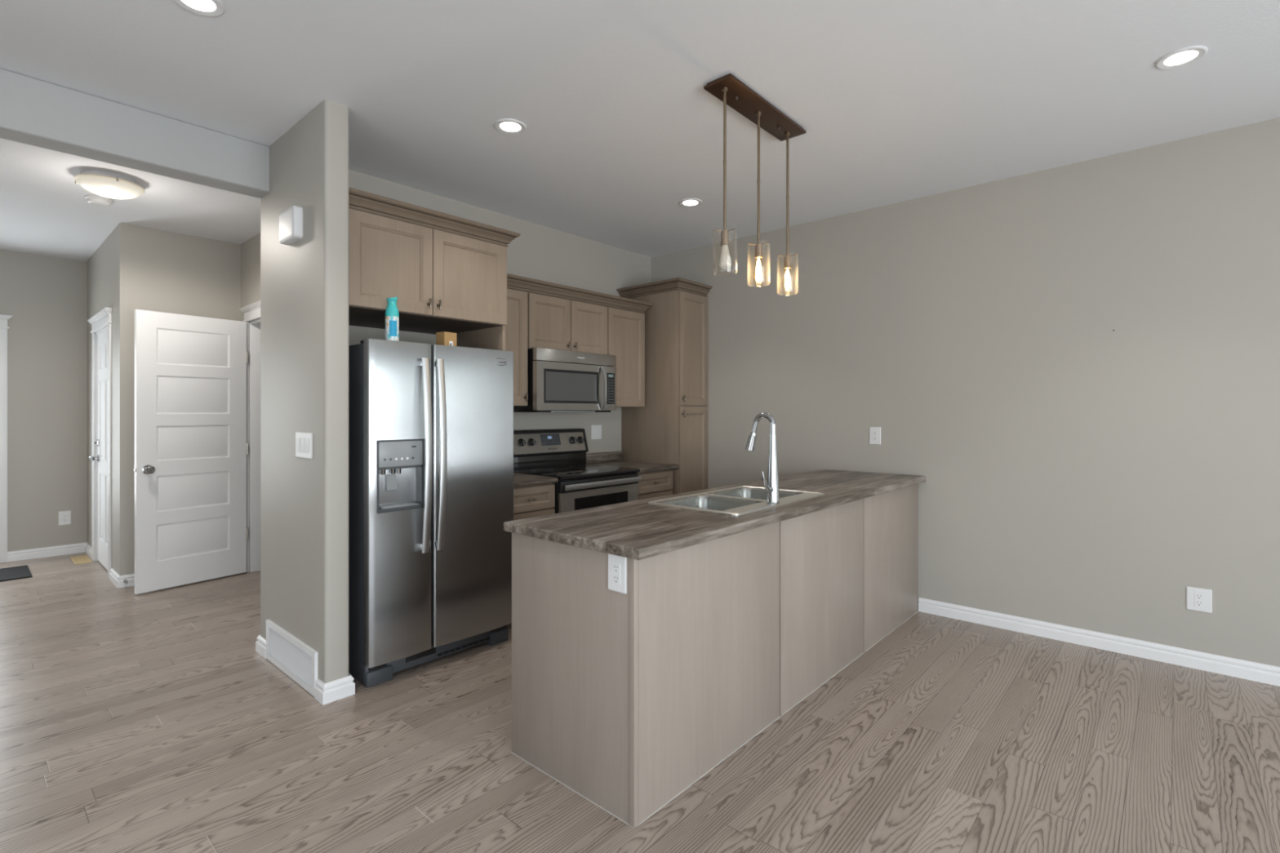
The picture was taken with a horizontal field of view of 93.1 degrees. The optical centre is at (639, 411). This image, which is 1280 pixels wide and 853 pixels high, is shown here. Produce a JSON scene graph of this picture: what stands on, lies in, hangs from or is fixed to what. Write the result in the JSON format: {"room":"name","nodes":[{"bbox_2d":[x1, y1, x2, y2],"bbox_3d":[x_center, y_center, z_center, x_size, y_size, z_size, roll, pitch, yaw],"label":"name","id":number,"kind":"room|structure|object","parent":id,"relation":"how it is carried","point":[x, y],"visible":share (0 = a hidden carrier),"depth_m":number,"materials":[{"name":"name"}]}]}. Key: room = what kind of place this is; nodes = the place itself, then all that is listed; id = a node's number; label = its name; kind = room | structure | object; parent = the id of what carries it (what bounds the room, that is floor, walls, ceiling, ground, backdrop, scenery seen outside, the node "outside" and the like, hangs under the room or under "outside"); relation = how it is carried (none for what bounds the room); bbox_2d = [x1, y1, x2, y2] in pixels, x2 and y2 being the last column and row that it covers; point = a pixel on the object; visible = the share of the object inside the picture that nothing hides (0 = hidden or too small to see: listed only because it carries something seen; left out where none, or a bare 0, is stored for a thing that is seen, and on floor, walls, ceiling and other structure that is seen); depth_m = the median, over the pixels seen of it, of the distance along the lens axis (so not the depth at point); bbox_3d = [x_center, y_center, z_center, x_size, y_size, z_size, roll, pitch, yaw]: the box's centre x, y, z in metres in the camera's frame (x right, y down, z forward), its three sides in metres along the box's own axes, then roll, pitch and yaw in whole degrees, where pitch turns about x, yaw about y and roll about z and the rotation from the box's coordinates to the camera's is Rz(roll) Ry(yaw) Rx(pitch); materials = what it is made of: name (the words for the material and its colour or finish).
{"room":"kitchen","nodes":[
{"label":"kitchen","id":0,"kind":"room"},
{"bbox_2d":[0,249,87,551],"bbox_3d":[-5.838,-0.032,5.367,0.150,2.834,1.620,0,0,42],"label":"wall","id":1,"kind":"structure","parent":0,"point":[46,297],"depth_m":5.61,"materials":[{"name":"beige paint"}]},
{"bbox_2d":[0,314,13,563],"bbox_3d":[-5.987,0.241,5.144,0.164,2.209,0.918,0,0,42],"label":"door frame","id":2,"kind":"structure","parent":1,"relation":"attached to","point":[3,318],"depth_m":5.41,"materials":[{"name":"white paint"}]},
{"bbox_2d":[5,542,92,562],"bbox_3d":[-5.331,1.300,5.478,0.460,0.090,0.540,0,0,42],"label":"baseboard","id":3,"kind":"structure","parent":1,"relation":"attached to","point":[19,555],"depth_m":5.61,"materials":[{"name":"white paint"}]},
{"bbox_2d":[58,510,71,525],"bbox_3d":[-5.424,1.000,5.713,0.008,0.130,0.085,0,0,42],"label":"wall outlet","id":4,"kind":"object","parent":1,"relation":"attached to","point":[64,517],"visible":1,"depth_m":5.71,"materials":[{"name":"white plastic"}]},
{"bbox_2d":[62,514,66,521],"bbox_3d":[-5.422,1.000,5.712,0.003,0.068,0.034,0,0,42],"label":"receptacle","id":5,"kind":"object","parent":4,"relation":"attached to","point":[64,516],"depth_m":5.71,"materials":[{"name":"white plastic"}]},
{"bbox_2d":[87,222,139,575],"bbox_3d":[-4.615,-0.032,5.282,1.790,2.834,0.120,0,0,42],"label":"wall","id":6,"kind":"structure","parent":0,"point":[113,268],"depth_m":4.71,"materials":[{"name":"beige paint"}]},
{"bbox_2d":[88,329,107,569],"bbox_3d":[-4.611,0.319,5.196,0.772,2.028,0.108,0,0,42],"label":"door","id":7,"kind":"structure","parent":6,"relation":"in","point":[101,442],"depth_m":5.28,"materials":[{"name":"white paint"}]},
{"bbox_2d":[87,307,112,578],"bbox_3d":[-4.589,0.256,5.229,1.018,2.179,0.164,0,0,42],"label":"door frame","id":8,"kind":"structure","parent":6,"relation":"attached to","point":[102,319],"depth_m":5.46,"materials":[{"name":"white paint"}]},
{"bbox_2d":[139,226,240,321],"bbox_3d":[-3.685,-0.052,5.071,0.120,2.794,0.800,0,0,42],"label":"wall","id":9,"kind":"structure","parent":0,"point":[180,273],"depth_m":4.97,"materials":[{"name":"beige paint"}]},
{"bbox_2d":[109,568,134,588],"bbox_3d":[-3.800,1.300,5.002,0.887,0.090,0.364,0,0,-39],"label":"baseboard","id":10,"kind":"structure","parent":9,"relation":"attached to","point":[117,580],"depth_m":4.68,"materials":[{"name":"white paint"}]},
{"bbox_2d":[240,232,260,322],"bbox_3d":[-2.594,-0.032,4.555,2.196,2.834,0.120,0,0,42],"label":"wall","id":11,"kind":"structure","parent":0,"point":[251,248],"depth_m":5.07,"materials":[{"name":"beige paint"}]},
{"bbox_2d":[133,309,248,594],"bbox_3d":[-3.465,0.292,4.731,0.103,2.083,0.758,0,0,33],"label":"door","id":12,"kind":"structure","parent":11,"relation":"in","point":[191,446],"depth_m":4.71,"materials":[{"name":"white paint"}]},
{"bbox_2d":[239,301,260,572],"bbox_3d":[-2.935,0.235,4.896,0.983,2.219,0.264,0,0,42],"label":"door frame","id":13,"kind":"structure","parent":11,"relation":"attached to","point":[251,312],"depth_m":5.09,"materials":[{"name":"white paint"}]},
{"bbox_2d":[260,99,348,683],"bbox_3d":[-1.761,-0.052,3.150,0.916,2.794,0.114,0,0,42],"label":"wall partition","id":14,"kind":"structure","parent":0,"point":[304,282],"depth_m":2.92,"materials":[{"name":"beige paint"}]},
{"bbox_2d":[255,634,266,658],"bbox_3d":[-2.059,1.300,3.404,0.166,0.090,0.130,0,0,42],"label":"baseboard","id":15,"kind":"structure","parent":14,"relation":"attached to","point":[260,645],"depth_m":3.36,"materials":[{"name":"white paint"}]},
{"bbox_2d":[279,205,302,245],"bbox_3d":[-1.753,-0.934,3.038,0.208,0.158,0.043,0,0,42],"label":"door chime","id":16,"kind":"object","parent":14,"relation":"attached to","point":[291,220],"visible":1,"depth_m":2.98,"materials":[{"name":"white plastic"}]},
{"bbox_2d":[266,619,317,696],"bbox_3d":[-1.779,1.237,3.080,0.680,0.208,0.014,0,0,42],"label":"air vent","id":17,"kind":"object","parent":14,"relation":"in","point":[295,658],"visible":0.97,"depth_m":3.05,"materials":[{"name":"white metal"}]},
{"bbox_2d":[295,431,312,458],"bbox_3d":[-1.632,0.162,2.951,0.210,0.123,0.010,0,0,42],"label":"switch plate","id":18,"kind":"object","parent":14,"relation":"attached to","point":[304,441],"visible":1,"depth_m":2.95,"materials":[{"name":"white plastic"}]},
{"bbox_2d":[314,673,355,705],"bbox_3d":[-1.445,1.300,2.868,0.101,0.090,0.146,0,0,42],"label":"baseboard","id":19,"kind":"structure","parent":14,"relation":"attached to","point":[338,689],"depth_m":2.83,"materials":[{"name":"white paint"}]},
{"bbox_2d":[0,68,650,453],"bbox_3d":[-1.619,-0.052,3.876,0.164,2.794,5.000,0,0,42],"label":"wall","id":20,"kind":"structure","parent":0,"point":[33,112],"depth_m":3.19,"materials":[{"name":"grey paint"}]},
{"bbox_2d":[348,186,520,334],"bbox_3d":[-1.331,-0.797,3.524,0.730,0.561,1.014,0,0,42],"label":"upper cabinet","id":21,"kind":"object","parent":20,"relation":"attached to","point":[446,273],"visible":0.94,"depth_m":3.26,"materials":[{"name":"beige wood"}]},
{"bbox_2d":[505,288,528,406],"bbox_3d":[-1.026,-0.436,4.130,0.381,0.790,0.420,0,0,42],"label":"upper cabinet","id":22,"kind":"object","parent":20,"relation":"attached to","point":[516,328],"visible":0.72,"depth_m":4.13,"materials":[{"name":"beige wood"}]},
{"bbox_2d":[527,292,607,355],"bbox_3d":[-0.627,-0.636,4.579,0.381,0.390,0.778,0,0,42],"label":"upper cabinet","id":23,"kind":"object","parent":20,"relation":"attached to","point":[553,322],"visible":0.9,"depth_m":4.43,"materials":[{"name":"beige wood"}]},
{"bbox_2d":[513,347,616,412],"bbox_3d":[-0.585,-0.218,4.553,0.476,0.442,0.782,0,0,42],"label":"microwave","id":24,"kind":"object","parent":23,"relation":"attached to","point":[558,380],"visible":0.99,"depth_m":4.36,"materials":[{"name":"silver metal"}]},
{"bbox_2d":[506,273,653,313],"bbox_3d":[-0.595,-0.873,4.607,0.391,0.083,1.703,0,0,42],"label":"crown molding","id":25,"kind":"structure","parent":23,"relation":"attached to","point":[513,282],"depth_m":4.48,"materials":[{"name":"brown wood"}]},
{"bbox_2d":[591,425,601,439],"bbox_3d":[-0.369,0.173,5.152,0.008,0.122,0.116,0,0,42],"label":"switch plate","id":26,"kind":"object","parent":20,"relation":"attached to","point":[596,430],"visible":1,"depth_m":5.14,"materials":[{"name":"white plastic"}]},
{"bbox_2d":[586,451,622,463],"bbox_3d":[-0.329,0.389,5.187,0.020,0.084,0.510,0,0,42],"label":"backsplash","id":27,"kind":"structure","parent":20,"relation":"attached to","point":[599,457],"depth_m":5.19,"materials":[{"name":"laminate"}]},
{"bbox_2d":[607,306,644,407],"bbox_3d":[-0.221,-0.436,5.035,0.381,0.790,0.439,0,0,42],"label":"upper cabinet","id":28,"kind":"object","parent":20,"relation":"attached to","point":[625,328],"visible":0.36,"depth_m":4.95,"materials":[{"name":"beige wood"}]},
{"bbox_2d":[0,552,1279,852],"bbox_3d":[-0.847,1.385,2.252,12.050,0.080,7.000,0,0,42],"label":"floor","id":29,"kind":"structure","parent":0,"point":[152,722],"depth_m":2.42,"materials":[{"name":"brown wood"}]},
{"bbox_2d":[0,564,31,582],"bbox_3d":[-5.390,1.340,4.833,0.530,0.010,0.738,0,0,42],"label":"doormat","id":30,"kind":"object","parent":29,"relation":"on","point":[20,571],"visible":1,"depth_m":5.01,"materials":[{"name":"grey fabric"}]},
{"bbox_2d":[69,555,92,564],"bbox_3d":[-5.087,1.342,5.512,0.400,0.004,0.115,0,0,42],"label":"floor vent","id":31,"kind":"object","parent":29,"relation":"in","point":[80,559],"visible":1,"depth_m":5.50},
{"bbox_2d":[348,338,513,688],"bbox_3d":[-1.267,0.495,3.448,0.812,1.700,0.854,0,0,42],"label":"refrigerator","id":32,"kind":"object","parent":29,"relation":"on","point":[431,426],"visible":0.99,"depth_m":3.11,"materials":[{"name":"silver metal"}]},
{"bbox_2d":[385,297,399,341],"bbox_3d":[-1.266,-0.463,3.096,0.066,0.250,0.066,0,0,42],"label":"bottle","id":33,"kind":"object","parent":32,"relation":"on","point":[392,313],"visible":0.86,"depth_m":3.07,"materials":[{"name":"teal plastic"}]},
{"bbox_2d":[435,331,456,346],"bbox_3d":[-1.074,-0.388,3.364,0.076,0.101,0.082,0,0,35],"label":"cardboard box","id":34,"kind":"object","parent":32,"relation":"on","point":[444,338],"visible":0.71,"depth_m":3.33,"materials":[{"name":"brown cardboard"}]},
{"bbox_2d":[456,324,505,351],"bbox_3d":[-1.067,0.403,3.869,0.666,1.884,0.020,0,0,42],"label":"cabinet end panel","id":35,"kind":"object","parent":29,"relation":"on","point":[492,338],"visible":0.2,"depth_m":3.77,"materials":[{"name":"beige wood"}]},
{"bbox_2d":[507,483,555,625],"bbox_3d":[-0.920,0.908,4.039,0.661,0.874,0.426,0,0,42],"label":"base cabinet","id":36,"kind":"object","parent":29,"relation":"on","point":[531,501],"visible":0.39,"depth_m":3.87,"materials":[{"name":"beige wood"}]},
{"bbox_2d":[513,472,558,488],"bbox_3d":[-0.923,0.408,4.042,0.654,0.122,0.426,0,0,42],"label":"countertop","id":37,"kind":"structure","parent":36,"relation":"on","point":[520,480],"depth_m":3.91,"materials":[{"name":"laminate"}]},
{"bbox_2d":[513,428,641,513],"bbox_3d":[-0.493,0.726,4.468,0.676,1.178,0.770,0,0,42],"label":"stove","id":38,"kind":"object","parent":29,"relation":"on","point":[561,454],"visible":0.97,"depth_m":4.44,"materials":[{"name":"silver metal"}]},
{"bbox_2d":[513,463,639,480],"bbox_3d":[-0.473,0.438,4.450,0.587,0.028,0.770,0,0,42],"label":"cooktop","id":39,"kind":"object","parent":38,"relation":"in","point":[563,472],"depth_m":4.38,"materials":[{"name":"black glass"}]},
{"bbox_2d":[638,470,672,500],"bbox_3d":[-0.104,0.908,4.957,0.661,0.874,0.466,0,0,42],"label":"base cabinet","id":40,"kind":"object","parent":29,"relation":"on","point":[653,484],"visible":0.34,"depth_m":4.77,"materials":[{"name":"beige wood"}]},
{"bbox_2d":[586,451,679,473],"bbox_3d":[-0.092,0.408,4.976,0.654,0.122,0.510,0,0,42],"label":"countertop","id":41,"kind":"structure","parent":40,"relation":"on","point":[611,458],"depth_m":5.06,"materials":[{"name":"laminate"}]},
{"bbox_2d":[616,277,712,494],"bbox_3d":[0.208,0.131,5.280,0.697,2.428,0.466,0,0,42],"label":"pantry cabinet","id":42,"kind":"object","parent":29,"relation":"on","point":[671,428],"visible":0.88,"depth_m":5.10,"materials":[{"name":"beige wood"}]},
{"bbox_2d":[511,483,918,828],"bbox_3d":[0.677,0.907,3.255,0.691,0.876,2.868,0,0,42],"label":"base cabinet","id":43,"kind":"object","parent":29,"relation":"on","point":[626,701],"visible":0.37,"depth_m":2.29,"materials":[{"name":"beige wood"}]},
{"bbox_2d":[608,553,626,594],"bbox_3d":[-0.077,0.534,2.005,0.082,0.122,0.008,0,0,42],"label":"wall outlet","id":44,"kind":"object","parent":43,"relation":"attached to","point":[617,565],"visible":0.92,"depth_m":2.00,"materials":[{"name":"white plastic"}]},
{"bbox_2d":[612,562,620,584],"bbox_3d":[-0.078,0.534,2.004,0.034,0.068,0.003,0,0,42],"label":"receptacle","id":45,"kind":"object","parent":44,"relation":"attached to","point":[615,566],"depth_m":2.00,"materials":[{"name":"white plastic"}]},
{"bbox_2d":[503,469,925,559],"bbox_3d":[0.693,0.450,3.225,0.712,0.038,2.895,0,0,42],"label":"countertop","id":46,"kind":"structure","parent":43,"relation":"on","point":[637,530],"depth_m":2.44,"materials":[{"name":"laminate"}]},
{"bbox_2d":[647,485,824,515],"bbox_3d":[0.497,0.518,2.999,0.505,0.190,0.860,0,0,42],"label":"sink","id":47,"kind":"object","parent":46,"relation":"in","point":[742,500],"visible":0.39,"depth_m":3.03,"materials":[{"name":"silver metal"}]},
{"bbox_2d":[656,494,764,511],"bbox_3d":[0.333,0.519,2.865,0.373,0.188,0.365,0,0,42],"label":"basin","id":48,"kind":"object","parent":47,"relation":"in","point":[708,502],"depth_m":3.02,"materials":[{"name":"silver metal"}]},
{"bbox_2d":[707,487,804,499],"bbox_3d":[0.611,0.519,3.178,0.373,0.188,0.365,0,0,42],"label":"basin","id":49,"kind":"object","parent":47,"relation":"in","point":[756,493],"depth_m":3.34,"materials":[{"name":"silver metal"}]},
{"bbox_2d":[745,412,779,504],"bbox_3d":[0.551,0.214,2.833,0.175,0.423,0.131,0,0,42],"label":"faucet","id":50,"kind":"object","parent":46,"relation":"on","point":[771,486],"visible":1,"depth_m":2.81,"materials":[{"name":"silver metal"}]},
{"bbox_2d":[0,0,1279,261],"bbox_3d":[-0.847,-1.499,2.252,12.050,0.100,7.000,0,0,42],"label":"ceiling","id":51,"kind":"structure","parent":0,"point":[895,101],"depth_m":2.73,"materials":[{"name":"white paint"}]},
{"bbox_2d":[84,195,113,207],"bbox_3d":[-3.676,-1.427,4.118,0.148,0.042,0.148,0,0,42],"label":"smoke detector","id":52,"kind":"object","parent":51,"relation":"attached to","point":[98,201],"visible":0.99,"depth_m":4.08,"materials":[{"name":"white plastic"}]},
{"bbox_2d":[73,169,145,199],"bbox_3d":[-3.289,-1.393,3.762,0.338,0.110,0.336,0,0,42],"label":"flush ceiling light","id":53,"kind":"object","parent":51,"relation":"attached to","point":[100,183],"visible":1,"depth_m":3.68,"materials":[{"name":"white glass"}]},
{"bbox_2d":[173,0,225,17],"bbox_3d":[-1.559,-1.445,2.136,0.160,0.006,0.160,0,0,42],"label":"recessed light","id":54,"kind":"object","parent":51,"relation":"in","point":[213,8],"visible":1,"depth_m":2.16,"materials":[{"name":"white plastic"}]},
{"bbox_2d":[493,119,526,134],"bbox_3d":[-0.657,-1.445,3.074,0.160,0.006,0.160,0,0,42],"label":"recessed light","id":55,"kind":"object","parent":51,"relation":"in","point":[512,126],"visible":1,"depth_m":3.07,"materials":[{"name":"white plastic"}]},
{"bbox_2d":[679,198,702,207],"bbox_3d":[0.350,-1.445,4.191,0.160,0.006,0.160,0,0,42],"label":"recessed light","id":56,"kind":"object","parent":51,"relation":"in","point":[689,202],"visible":1,"depth_m":4.18,"materials":[{"name":"white plastic"}]},
{"bbox_2d":[703,73,806,295],"bbox_3d":[0.565,-1.027,2.883,0.144,0.844,0.696,0,0,42],"label":"pendant light","id":57,"kind":"object","parent":51,"relation":"hanging from","point":[728,89],"visible":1,"depth_m":2.84,"materials":[{"name":"brown metal"}]},
{"bbox_2d":[712,228,735,246],"bbox_3d":[0.383,-0.768,2.660,0.087,0.073,0.099,0,0,42],"label":"socket","id":58,"kind":"object","parent":57,"relation":"attached to","point":[724,233],"depth_m":2.65,"materials":[{"name":"brown metal"}]},
{"bbox_2d":[747,242,768,258],"bbox_3d":[0.574,-0.768,2.876,0.087,0.073,0.099,0,0,42],"label":"socket","id":59,"kind":"object","parent":57,"relation":"attached to","point":[758,246],"depth_m":2.87,"materials":[{"name":"brown metal"}]},
{"bbox_2d":[777,253,797,269],"bbox_3d":[0.764,-0.768,3.088,0.087,0.073,0.099,0,0,42],"label":"socket","id":60,"kind":"object","parent":57,"relation":"attached to","point":[787,265],"depth_m":3.08,"materials":[{"name":"brown metal"}]},
{"bbox_2d":[1155,45,1207,69],"bbox_3d":[2.211,-1.445,2.476,0.160,0.006,0.160,0,0,42],"label":"recessed light","id":61,"kind":"object","parent":51,"relation":"in","point":[1186,55],"visible":1,"depth_m":2.47,"materials":[{"name":"white plastic"}]},
{"bbox_2d":[650,117,1279,666],"bbox_3d":[2.821,-0.052,3.373,7.460,2.794,0.150,0,0,42],"label":"wall","id":62,"kind":"structure","parent":0,"point":[1079,472],"depth_m":3.58,"materials":[{"name":"beige paint"}]},
{"bbox_2d":[869,426,880,444],"bbox_3d":[1.666,0.169,4.294,0.078,0.122,0.008,0,0,42],"label":"wall outlet","id":63,"kind":"object","parent":62,"relation":"attached to","point":[874,432],"visible":1,"depth_m":4.29,"materials":[{"name":"white plastic"}]},
{"bbox_2d":[872,431,877,440],"bbox_3d":[1.664,0.169,4.292,0.034,0.068,0.003,0,0,42],"label":"receptacle","id":64,"kind":"object","parent":63,"relation":"attached to","point":[874,433],"depth_m":4.29,"materials":[{"name":"white plastic"}]},
{"bbox_2d":[918,597,1279,686],"bbox_3d":[3.718,1.300,2.463,4.910,0.090,0.016,0,0,42],"label":"baseboard","id":65,"kind":"structure","parent":62,"relation":"attached to","point":[1241,668],"depth_m":3.40,"materials":[{"name":"white paint"}]},
{"bbox_2d":[1186,586,1212,613],"bbox_3d":[2.927,0.983,3.172,0.098,0.120,0.008,0,0,42],"label":"wall outlet","id":66,"kind":"object","parent":62,"relation":"attached to","point":[1198,599],"visible":1,"depth_m":3.17,"materials":[{"name":"white plastic"}]},
{"bbox_2d":[1195,592,1203,607],"bbox_3d":[2.925,0.983,3.170,0.034,0.068,0.003,0,0,42],"label":"receptacle","id":67,"kind":"object","parent":66,"relation":"attached to","point":[1198,596],"depth_m":3.17,"materials":[{"name":"white plastic"}]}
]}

